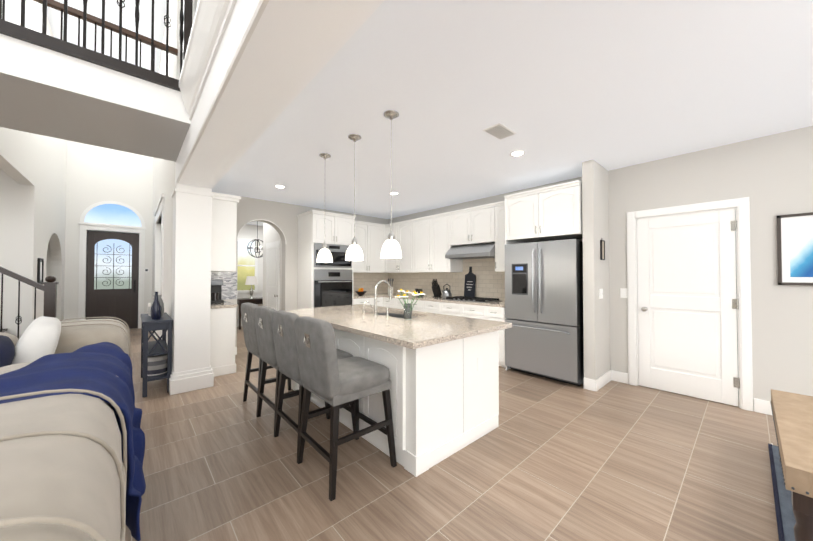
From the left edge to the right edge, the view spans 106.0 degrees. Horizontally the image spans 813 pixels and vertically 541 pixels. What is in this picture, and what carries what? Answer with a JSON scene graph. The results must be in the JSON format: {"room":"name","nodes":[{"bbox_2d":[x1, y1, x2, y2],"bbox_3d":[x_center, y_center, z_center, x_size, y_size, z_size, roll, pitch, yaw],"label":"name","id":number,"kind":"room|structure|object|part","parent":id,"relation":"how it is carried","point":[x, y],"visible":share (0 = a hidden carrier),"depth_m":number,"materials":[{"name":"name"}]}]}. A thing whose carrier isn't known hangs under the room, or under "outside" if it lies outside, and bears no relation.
{"room":"kitchen","nodes":[
{"label":"kitchen","id":0,"kind":"room"},
{"bbox_2d":[0,169,18,335],"bbox_3d":[-7.651,-1.509,3.121,4.700,5.800,0.150,1,-1,-42],"label":"wall","id":1,"kind":"structure","parent":0,"point":[9,202],"depth_m":4.56,"materials":[{"name":"white paint"}]},
{"bbox_2d":[0,0,66,338],"bbox_3d":[-6.137,-1.486,4.616,0.750,5.800,5.780,1,-1,-42],"label":"wall","id":2,"kind":"structure","parent":0,"point":[34,166],"depth_m":4.80,"materials":[{"name":"white paint"}]},
{"bbox_2d":[37,258,43,283],"bbox_3d":[-6.000,0.011,5.023,0.026,0.420,0.280,1,-1,-42],"label":"framed picture","id":3,"kind":"object","parent":2,"relation":"attached to","point":[40,266],"visible":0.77,"depth_m":5.01,"materials":[{"name":"black"}]},
{"bbox_2d":[0,34,190,161],"bbox_3d":[-4.755,-1.531,1.136,6.370,0.340,1.250,1,-1,-42],"label":"balcony edge","id":4,"kind":"object","parent":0,"point":[47,92],"visible":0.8,"depth_m":2.56,"materials":[{"name":"white paint"}]},
{"bbox_2d":[0,0,192,91],"bbox_3d":[-4.345,-2.211,0.689,6.370,1.155,0.090,1,-1,-42],"label":"bridge railing","id":5,"kind":"object","parent":4,"relation":"on","point":[22,32],"visible":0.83,"depth_m":2.42,"materials":[{"name":"black metal"}]},
{"bbox_2d":[47,0,165,72],"bbox_3d":[-4.291,-4.497,0.800,6.850,0.100,14.100,1,-1,-42],"label":"wall","id":6,"kind":"structure","parent":0,"point":[94,7],"depth_m":5.47,"materials":[{"name":"white paint"}]},
{"bbox_2d":[64,140,153,320],"bbox_3d":[-7.384,-1.442,7.344,10.730,5.800,0.150,1,-1,-42],"label":"wall","id":7,"kind":"structure","parent":0,"point":[95,174],"depth_m":7.30,"materials":[{"name":"white paint"}]},
{"bbox_2d":[78,201,145,328],"bbox_3d":[-7.114,-0.115,7.441,1.190,3.150,0.035,1,-1,-42],"label":"door frame","id":8,"kind":"structure","parent":7,"relation":"attached to","point":[85,227],"depth_m":7.35,"materials":[{"name":"white wood"}]},
{"bbox_2d":[86,230,138,328],"bbox_3d":[-7.137,0.255,7.461,0.918,2.390,0.114,1,-1,-42],"label":"front door","id":9,"kind":"structure","parent":7,"relation":"in","point":[112,268],"depth_m":7.47,"materials":[{"name":"brown wood"}]},
{"bbox_2d":[84,204,141,226],"bbox_3d":[-7.123,-1.370,7.471,1.010,0.500,0.004,1,-1,-42],"label":"transom window","id":10,"kind":"structure","parent":7,"relation":"in","point":[115,214],"depth_m":7.45,"materials":[{"name":"clear glass"}]},
{"bbox_2d":[152,0,179,344],"bbox_3d":[-4.645,-1.463,6.037,0.330,5.800,5.750,1,-1,-42],"label":"wall","id":11,"kind":"structure","parent":0,"point":[164,177],"depth_m":4.53,"materials":[{"name":"white paint"}]},
{"bbox_2d":[154,193,164,338],"bbox_3d":[-4.595,0.096,5.957,0.410,2.680,2.300,1,-1,-42],"label":"trim","id":12,"kind":"structure","parent":11,"relation":"attached to","point":[159,255],"depth_m":6.51,"materials":[{"name":"white wood"}]},
{"bbox_2d":[237,224,262,321],"bbox_3d":[-4.010,0.126,8.459,3.880,2.700,0.150,1,-1,-42],"label":"wall","id":13,"kind":"structure","parent":0,"point":[248,231],"depth_m":8.30,"materials":[{"name":"white paint"}]},
{"bbox_2d":[237,238,257,292],"bbox_3d":[-3.981,-0.125,8.371,2.240,1.440,0.024,1,-1,-42],"label":"window","id":14,"kind":"structure","parent":13,"relation":"in","point":[247,264],"depth_m":8.13,"materials":[{"name":"white"}]},
{"bbox_2d":[262,222,281,309],"bbox_3d":[-2.736,0.094,6.413,0.150,2.700,1.200,1,-1,-42],"label":"wall","id":15,"kind":"structure","parent":0,"point":[267,233],"depth_m":6.65,"materials":[{"name":"white paint"}]},
{"bbox_2d":[265,240,279,310],"bbox_3d":[-2.792,0.424,6.289,0.084,2.020,0.800,1,-1,-42],"label":"door","id":16,"kind":"structure","parent":15,"relation":"in","point":[272,272],"depth_m":6.28,"materials":[{"name":"white wood"}]},
{"bbox_2d":[175,0,383,188],"bbox_3d":[0.005,-2.746,0.859,0.330,3.400,8.200,1,-1,-42],"label":"soffit","id":17,"kind":"structure","parent":0,"point":[293,47],"depth_m":1.64,"materials":[{"name":"white paint"}]},
{"bbox_2d":[176,0,268,182],"bbox_3d":[-0.029,-1.375,0.578,0.125,0.650,7.860,1,-1,-42],"label":"crown molding","id":18,"kind":"structure","parent":17,"relation":"attached to","point":[210,22],"depth_m":1.97,"materials":[{"name":"white"}]},
{"bbox_2d":[216,192,387,346],"bbox_3d":[-1.904,0.040,6.218,4.030,2.800,0.200,1,-1,-42],"label":"wall","id":19,"kind":"structure","parent":0,"point":[283,217],"depth_m":5.78,"materials":[{"name":"grey paint"}]},
{"bbox_2d":[211,272,236,299],"bbox_3d":[-3.099,0.251,5.008,0.590,0.460,0.004,1,-1,-42],"label":"backsplash","id":20,"kind":"structure","parent":19,"relation":"attached to","point":[229,287],"depth_m":5.11,"materials":[{"name":"white tile"}]},
{"bbox_2d":[237,219,285,242],"bbox_3d":[-2.574,-0.710,5.494,0.834,0.417,0.004,1,-1,-42],"label":"trim","id":21,"kind":"structure","parent":19,"relation":"attached to","point":[262,219],"depth_m":5.49,"materials":[{"name":"white"}]},
{"bbox_2d":[297,212,356,247],"bbox_3d":[-1.559,-0.761,5.959,0.861,0.555,0.655,1,-1,-42],"label":"upper cabinet","id":22,"kind":"object","parent":0,"relation":"attached to","point":[338,229],"depth_m":5.69,"materials":[{"name":"white wood"}]},
{"bbox_2d":[353,221,364,271],"bbox_3d":[-1.125,-0.482,6.541,0.569,1.055,0.360,1,-1,-42],"label":"upper cabinet","id":23,"kind":"object","parent":0,"relation":"attached to","point":[358,266],"depth_m":6.45,"materials":[{"name":"white wood"}]},
{"bbox_2d":[365,224,384,271],"bbox_3d":[-0.772,-0.477,6.830,0.571,1.055,0.406,1,-1,-42],"label":"upper cabinet","id":24,"kind":"object","parent":0,"relation":"attached to","point":[374,233],"depth_m":6.69,"materials":[{"name":"white wood"}]},
{"bbox_2d":[125,326,778,540],"bbox_3d":[-2.784,1.425,2.155,11.130,0.100,14.350,1,-1,-42],"label":"floor","id":25,"kind":"structure","parent":0,"point":[547,459],"depth_m":2.08,"materials":[{"name":"tile"}]},
{"bbox_2d":[0,266,58,338],"bbox_3d":[-6.016,-0.022,3.696,2.535,2.844,1.133,1,-1,-42],"label":"stair railing","id":26,"kind":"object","parent":25,"relation":"on","point":[49,287],"depth_m":4.04,"materials":[{"name":"black wood"}]},
{"bbox_2d":[0,316,145,540],"bbox_3d":[-2.389,0.809,0.646,2.793,1.083,3.540,1,-1,-42],"label":"sofa","id":27,"kind":"object","parent":25,"relation":"on","point":[72,443],"visible":1,"depth_m":0.74,"materials":[{"name":"fabric"}]},
{"bbox_2d":[141,292,172,396],"bbox_3d":[-3.105,0.826,3.789,0.268,1.151,0.930,1,-1,-42],"label":"console table","id":28,"kind":"object","parent":25,"relation":"on","point":[156,359],"visible":1,"depth_m":3.53,"materials":[{"name":"grey wood"}]},
{"bbox_2d":[169,183,213,394],"bbox_3d":[-2.623,0.201,3.734,0.420,2.400,0.410,1,-1,-42],"label":"column","id":29,"kind":"structure","parent":25,"relation":"on","point":[192,370],"depth_m":3.60,"materials":[{"name":"white paint"}]},
{"bbox_2d":[210,192,240,376],"bbox_3d":[-2.816,0.193,4.521,0.400,2.440,1.100,1,-1,-42],"label":"pantry cabinet","id":30,"kind":"object","parent":25,"relation":"on","point":[223,259],"visible":0.6,"depth_m":4.15,"materials":[{"name":"white wood"}]},
{"bbox_2d":[237,297,262,329],"bbox_3d":[-3.881,1.101,8.089,1.100,0.740,0.450,1,-1,-42],"label":"table","id":31,"kind":"object","parent":25,"relation":"on","point":[240,301],"visible":0.25,"depth_m":7.72,"materials":[{"name":"brown wood"}]},
{"bbox_2d":[245,276,257,298],"bbox_3d":[-4.026,0.438,7.963,0.300,0.579,0.300,1,-1,-42],"label":"table lamp","id":32,"kind":"object","parent":31,"relation":"on","point":[251,280],"visible":1,"depth_m":7.88,"materials":[{"name":"white fabric"}]},
{"bbox_2d":[241,302,290,413],"bbox_3d":[-1.408,0.864,3.241,0.563,1.057,0.510,1,-1,-42],"label":"stool","id":33,"kind":"object","parent":25,"relation":"on","point":[248,324],"visible":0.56,"depth_m":3.08,"materials":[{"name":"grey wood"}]},
{"bbox_2d":[254,306,327,429],"bbox_3d":[-1.088,0.858,2.883,0.563,1.057,0.510,1,-1,-42],"label":"stool","id":34,"kind":"object","parent":25,"relation":"on","point":[264,329],"visible":0.52,"depth_m":2.71,"materials":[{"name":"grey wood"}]},
{"bbox_2d":[271,310,355,462],"bbox_3d":[-0.768,0.853,2.525,0.563,1.057,0.510,1,-1,-42],"label":"stool","id":35,"kind":"object","parent":25,"relation":"on","point":[283,328],"visible":0.46,"depth_m":2.36,"materials":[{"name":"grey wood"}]},
{"bbox_2d":[297,240,352,307],"bbox_3d":[-1.565,0.116,5.952,0.861,1.200,0.637,1,-1,-42],"label":"oven cabinet","id":36,"kind":"object","parent":25,"relation":"on","point":[320,284],"depth_m":5.67,"materials":[{"name":"white wood"}]},
{"bbox_2d":[314,243,351,307],"bbox_3d":[-1.349,0.112,5.710,0.780,1.190,0.136,1,-1,-42],"label":"oven","id":37,"kind":"object","parent":36,"relation":"in","point":[333,280],"depth_m":5.70,"materials":[{"name":"silver metal"}]},
{"bbox_2d":[294,316,396,500],"bbox_3d":[-0.448,0.847,2.167,0.563,1.057,0.510,1,-1,-42],"label":"stool","id":38,"kind":"object","parent":25,"relation":"on","point":[331,379],"visible":1,"depth_m":2.00,"materials":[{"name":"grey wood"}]},
{"bbox_2d":[353,296,364,304],"bbox_3d":[-1.086,1.003,6.371,0.432,0.880,0.630,1,-1,-42],"label":"base cabinet","id":39,"kind":"object","parent":25,"relation":"on","point":[360,299],"depth_m":6.10,"materials":[{"name":"white wood"}]},
{"bbox_2d":[355,288,366,294],"bbox_3d":[-0.964,0.446,6.489,0.250,0.155,0.250,1,-1,-42],"label":"fruit bowl","id":40,"kind":"object","parent":39,"relation":"on","point":[360,292],"visible":1,"depth_m":6.43,"materials":[{"name":"black"}]},
{"bbox_2d":[365,296,384,306],"bbox_3d":[-0.833,1.006,6.564,0.433,0.880,0.685,1,-1,-42],"label":"base cabinet","id":41,"kind":"object","parent":25,"relation":"on","point":[380,299],"depth_m":6.35,"materials":[{"name":"white wood"}]},
{"bbox_2d":[385,296,396,307],"bbox_3d":[-0.144,1.005,6.526,0.658,0.880,0.519,1,-1,-42],"label":"base cabinet","id":42,"kind":"object","parent":25,"relation":"on","point":[392,303],"depth_m":6.28,"materials":[{"name":"white wood"}]},
{"bbox_2d":[291,328,498,476],"bbox_3d":[-0.273,0.952,3.181,1.050,0.880,2.144,1,-1,-42],"label":"kitchen island","id":43,"kind":"object","parent":25,"relation":"on","point":[444,379],"depth_m":2.30,"materials":[{"name":"white wood"}]},
{"bbox_2d":[288,304,511,347],"bbox_3d":[-0.311,0.493,3.208,1.200,0.040,2.400,1,-1,-42],"label":"island countertop","id":44,"kind":"structure","parent":43,"relation":"on","point":[425,329],"depth_m":2.63,"materials":[{"name":"beige stone"}]},
{"bbox_2d":[395,289,424,319],"bbox_3d":[0.025,0.321,2.915,0.239,0.292,0.323,1,-1,-42],"label":"vase","id":45,"kind":"object","parent":44,"relation":"on","point":[407,306],"visible":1,"depth_m":2.89,"materials":[{"name":"clear glass"}]},
{"bbox_2d":[397,298,404,308],"bbox_3d":[0.136,1.001,6.233,0.631,0.880,0.521,1,-1,-42],"label":"base cabinet","id":46,"kind":"object","parent":25,"relation":"on","point":[399,305],"depth_m":6.07,"materials":[{"name":"white wood"}]},
{"bbox_2d":[405,300,420,310],"bbox_3d":[0.406,0.996,5.931,0.631,0.880,0.520,1,-1,-42],"label":"base cabinet","id":47,"kind":"object","parent":25,"relation":"on","point":[417,306],"depth_m":5.71,"materials":[{"name":"white wood"}]},
{"bbox_2d":[421,300,436,312],"bbox_3d":[0.676,0.991,5.629,0.631,0.880,0.520,1,-1,-42],"label":"base cabinet","id":48,"kind":"object","parent":25,"relation":"on","point":[430,306],"depth_m":5.47,"materials":[{"name":"white wood"}]},
{"bbox_2d":[437,300,456,315],"bbox_3d":[0.961,0.986,5.311,0.631,0.880,0.565,1,-1,-42],"label":"base cabinet","id":49,"kind":"object","parent":25,"relation":"on","point":[443,306],"depth_m":5.18,"materials":[{"name":"white wood"}]},
{"bbox_2d":[457,304,480,318],"bbox_3d":[1.261,0.981,4.975,0.631,0.880,0.565,1,-1,-42],"label":"base cabinet","id":50,"kind":"object","parent":25,"relation":"on","point":[463,310],"depth_m":4.81,"materials":[{"name":"white wood"}]},
{"bbox_2d":[481,304,509,369],"bbox_3d":[1.502,0.976,4.706,0.631,0.880,0.388,1,-1,-42],"label":"base cabinet","id":51,"kind":"object","parent":25,"relation":"on","point":[488,311],"depth_m":4.43,"materials":[{"name":"white wood"}]},
{"bbox_2d":[369,293,504,307],"bbox_3d":[0.477,0.535,5.871,0.625,0.040,3.470,1,-1,-42],"label":"countertop","id":52,"kind":"structure","parent":51,"relation":"on","point":[456,299],"depth_m":5.13,"materials":[{"name":"beige stone"}]},
{"bbox_2d":[388,279,393,293],"bbox_3d":[-0.356,0.355,6.860,0.150,0.350,0.120,1,-1,-42],"label":"utensil crock","id":53,"kind":"object","parent":52,"relation":"on","point":[392,280],"visible":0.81,"depth_m":6.82,"materials":[{"name":"white"}]},
{"bbox_2d":[415,289,423,295],"bbox_3d":[0.284,0.447,6.317,0.109,0.148,0.200,1,-1,-42],"label":"tablet stand","id":54,"kind":"object","parent":52,"relation":"on","point":[418,291],"visible":0.71,"depth_m":6.29,"materials":[{"name":"black"}]},
{"bbox_2d":[431,279,441,296],"bbox_3d":[0.582,0.339,5.915,0.204,0.351,0.110,1,-1,-42],"label":"knife block","id":55,"kind":"object","parent":52,"relation":"on","point":[436,289],"visible":0.98,"depth_m":5.87,"materials":[{"name":"black"}]},
{"bbox_2d":[441,284,451,297],"bbox_3d":[0.727,0.376,5.641,0.242,0.268,0.190,1,-1,-42],"label":"kettle","id":56,"kind":"object","parent":52,"relation":"on","point":[446,293],"visible":0.9,"depth_m":5.59,"materials":[{"name":"silver metal"}]},
{"bbox_2d":[464,267,475,296],"bbox_3d":[1.146,0.218,5.535,0.063,0.579,0.230,1,-1,-42],"label":"cutting board","id":57,"kind":"object","parent":52,"relation":"on","point":[469,284],"visible":0.88,"depth_m":5.53,"materials":[{"name":"black"}]},
{"bbox_2d":[444,296,500,302],"bbox_3d":[1.096,0.480,5.138,0.470,0.046,0.840,1,-1,-42],"label":"cooktop","id":58,"kind":"object","parent":52,"relation":"in","point":[456,298],"depth_m":4.99,"materials":[{"name":"black metal"}]},
{"bbox_2d":[505,239,583,385],"bbox_3d":[1.924,0.515,4.171,0.728,1.785,0.935,1,-1,-42],"label":"refrigerator","id":59,"kind":"object","parent":25,"relation":"on","point":[544,337],"visible":0.96,"depth_m":3.89,"materials":[{"name":"grey metal"}]},
{"bbox_2d":[768,443,795,540],"bbox_3d":[2.811,1.348,0.829,2.300,0.012,2.312,1,-1,-42],"label":"rug","id":60,"kind":"object","parent":25,"relation":"on","point":[785,518],"visible":0.23,"depth_m":1.80,"materials":[{"name":"fabric"}]},
{"bbox_2d":[770,389,812,540],"bbox_3d":[2.328,1.108,1.627,1.370,0.492,0.469,1,-1,-42],"label":"table","id":61,"kind":"object","parent":60,"relation":"on","point":[792,413],"visible":1,"depth_m":1.48,"materials":[{"name":"brown wood"}]},
{"bbox_2d":[212,0,812,225],"bbox_3d":[-0.303,-1.338,4.452,4.030,0.100,14.000,1,-1,-42],"label":"ceiling","id":62,"kind":"structure","parent":0,"point":[563,89],"depth_m":2.34,"materials":[{"name":"white paint"}]},
{"bbox_2d":[247,221,262,257],"bbox_3d":[-3.484,-0.771,7.166,0.436,0.948,0.436,1,-1,-42],"label":"orb chandelier","id":63,"kind":"object","parent":62,"relation":"hanging from","point":[257,247],"visible":0.88,"depth_m":7.15,"materials":[{"name":"black metal"}]},
{"bbox_2d":[274,185,285,188],"bbox_3d":[-1.937,-1.281,4.694,0.168,0.006,0.168,-1,-1,39],"label":"recessed light","id":64,"kind":"object","parent":62,"relation":"in","point":[276,186],"depth_m":4.67,"materials":[{"name":"white"}]},
{"bbox_2d":[317,153,332,262],"bbox_3d":[-0.921,-0.698,3.459,0.176,1.211,0.176,1,-1,-42],"label":"pendant light","id":65,"kind":"object","parent":62,"relation":"hanging from","point":[324,255],"visible":1,"depth_m":3.41,"materials":[{"name":"silver metal"}]},
{"bbox_2d":[345,134,362,260],"bbox_3d":[-0.508,-0.706,2.997,0.176,1.211,0.176,1,-1,-42],"label":"pendant light","id":66,"kind":"object","parent":62,"relation":"hanging from","point":[354,252],"visible":1,"depth_m":2.96,"materials":[{"name":"silver metal"}]},
{"bbox_2d":[381,110,401,257],"bbox_3d":[-0.128,-0.713,2.572,0.176,1.211,0.176,1,-1,-42],"label":"pendant light","id":67,"kind":"object","parent":62,"relation":"hanging from","point":[391,248],"visible":1,"depth_m":2.53,"materials":[{"name":"white glass"}]},
{"bbox_2d":[482,123,516,139],"bbox_3d":[0.881,-1.307,2.894,0.300,0.012,0.180,1,-1,-42],"label":"ceiling vent","id":68,"kind":"object","parent":62,"relation":"in","point":[499,131],"visible":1,"depth_m":2.88,"materials":[{"name":"white metal"}]},
{"bbox_2d":[509,150,525,156],"bbox_3d":[1.236,-1.302,3.413,0.168,0.006,0.168,-1,-1,39],"label":"recessed light","id":69,"kind":"object","parent":62,"relation":"in","point":[517,153],"depth_m":3.41,"materials":[{"name":"white"}]},
{"bbox_2d":[582,160,609,379],"bbox_3d":[2.364,0.052,3.810,0.580,2.700,0.120,1,-1,-42],"label":"wall","id":70,"kind":"structure","parent":0,"point":[595,228],"depth_m":3.65,"materials":[{"name":"grey paint"}]},
{"bbox_2d":[599,289,602,298],"bbox_3d":[2.357,0.280,3.709,0.120,0.120,0.013,1,-1,-42],"label":"switch plate","id":71,"kind":"object","parent":70,"relation":"attached to","point":[600,290],"depth_m":3.69,"materials":[{"name":"white plastic"}]},
{"bbox_2d":[600,239,604,259],"bbox_3d":[2.404,-0.265,3.755,0.120,0.272,0.018,1,-1,-42],"label":"sign","id":72,"kind":"object","parent":70,"relation":"attached to","point":[602,249],"visible":1,"depth_m":3.74,"materials":[{"name":"black"}]},
{"bbox_2d":[593,370,612,390],"bbox_3d":[2.402,1.336,3.735,0.595,0.130,0.018,1,-1,-42],"label":"baseboard","id":73,"kind":"structure","parent":70,"relation":"attached to","point":[607,377],"depth_m":3.68,"materials":[{"name":"white wood"}]},
{"bbox_2d":[388,126,812,410],"bbox_3d":[1.142,0.033,5.723,0.150,2.800,14.000,1,-1,-42],"label":"wall","id":74,"kind":"structure","parent":0,"point":[770,177],"depth_m":3.02,"materials":[{"name":"grey paint"}]},
{"bbox_2d":[353,273,387,294],"bbox_3d":[-0.956,0.292,6.925,1.350,0.478,0.004,1,-1,-42],"label":"backsplash","id":75,"kind":"structure","parent":74,"relation":"attached to","point":[367,281],"depth_m":7.04,"materials":[{"name":"beige tile"}]},
{"bbox_2d":[385,221,400,271],"bbox_3d":[-0.204,-0.477,6.826,0.388,1.055,0.590,1,-1,-42],"label":"upper cabinet","id":76,"kind":"object","parent":74,"relation":"attached to","point":[391,264],"depth_m":6.65,"materials":[{"name":"white wood"}]},
{"bbox_2d":[401,220,408,271],"bbox_3d":[0.123,-0.483,6.481,0.361,1.055,0.590,1,-1,-42],"label":"upper cabinet","id":77,"kind":"object","parent":74,"relation":"attached to","point":[404,224],"depth_m":6.38,"materials":[{"name":"white wood"}]},
{"bbox_2d":[409,216,428,271],"bbox_3d":[0.441,-0.489,6.126,0.361,1.055,0.590,1,-1,-42],"label":"upper cabinet","id":78,"kind":"object","parent":74,"relation":"attached to","point":[418,229],"depth_m":6.07,"materials":[{"name":"white wood"}]},
{"bbox_2d":[429,213,462,271],"bbox_3d":[0.757,-0.494,5.772,0.361,1.055,0.591,1,-1,-42],"label":"upper cabinet","id":79,"kind":"object","parent":74,"relation":"attached to","point":[437,262],"depth_m":5.68,"materials":[{"name":"white wood"}]},
{"bbox_2d":[445,242,494,259],"bbox_3d":[1.163,-0.324,5.211,0.500,0.233,0.900,1,-1,-42],"label":"range hood","id":80,"kind":"object","parent":79,"relation":"attached to","point":[467,250],"depth_m":5.07,"materials":[{"name":"silver metal"}]},
{"bbox_2d":[388,258,504,300],"bbox_3d":[0.712,0.043,6.089,0.004,0.948,3.480,1,-1,-42],"label":"backsplash","id":81,"kind":"structure","parent":74,"relation":"attached to","point":[490,282],"depth_m":5.74,"materials":[{"name":"beige tile"}]},
{"bbox_2d":[489,201,506,271],"bbox_3d":[1.606,-0.510,4.823,0.361,1.055,0.388,1,-1,-42],"label":"upper cabinet","id":82,"kind":"object","parent":74,"relation":"attached to","point":[499,244],"depth_m":4.75,"materials":[{"name":"white wood"}]},
{"bbox_2d":[505,192,552,243],"bbox_3d":[1.823,-0.736,4.394,0.616,0.615,0.547,1,-1,-42],"label":"upper cabinet","id":83,"kind":"object","parent":74,"relation":"attached to","point":[519,208],"depth_m":4.25,"materials":[{"name":"white wood"}]},
{"bbox_2d":[533,180,582,240],"bbox_3d":[2.111,-0.742,4.071,0.616,0.615,0.548,1,-1,-42],"label":"upper cabinet","id":84,"kind":"object","parent":74,"relation":"attached to","point":[557,210],"depth_m":3.85,"materials":[{"name":"white wood"}]},
{"bbox_2d":[620,288,626,297],"bbox_3d":[2.721,0.282,3.831,0.013,0.120,0.080,1,-1,-42],"label":"switch plate","id":85,"kind":"object","parent":74,"relation":"attached to","point":[623,292],"depth_m":3.84,"materials":[{"name":"white plastic"}]},
{"bbox_2d":[637,208,739,405],"bbox_3d":[3.087,0.378,3.415,0.113,2.020,0.834,1,-1,-42],"label":"pantry door","id":86,"kind":"structure","parent":74,"relation":"in","point":[687,318],"depth_m":3.39,"materials":[{"name":"white wood"}]},
{"bbox_3d":[3.356,0.341,3.127,0.016,1.712,0.045,1,-1,-42],"label":"door hinges","id":87,"kind":"part","parent":86,"relation":"part of","materials":[{"name":"silver metal"}]},
{"bbox_2d":[626,197,752,410],"bbox_3d":[3.137,0.334,3.470,0.174,2.125,1.020,1,-1,-42],"label":"door frame","id":88,"kind":"structure","parent":74,"relation":"attached to","point":[741,206],"depth_m":3.12,"materials":[{"name":"white wood"}]},
{"bbox_2d":[754,398,772,415],"bbox_3d":[4.587,1.304,1.726,0.015,0.130,3.480,1,-1,-42],"label":"baseboard","id":89,"kind":"structure","parent":74,"relation":"attached to","point":[760,405],"depth_m":2.98,"materials":[{"name":"white wood"}]},
{"bbox_2d":[776,212,812,285],"bbox_3d":[3.770,-0.197,2.653,0.028,0.660,0.715,1,-1,-42],"label":"picture","id":90,"kind":"object","parent":74,"relation":"attached to","point":[794,249],"visible":1,"depth_m":2.84,"materials":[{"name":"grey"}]}
]}

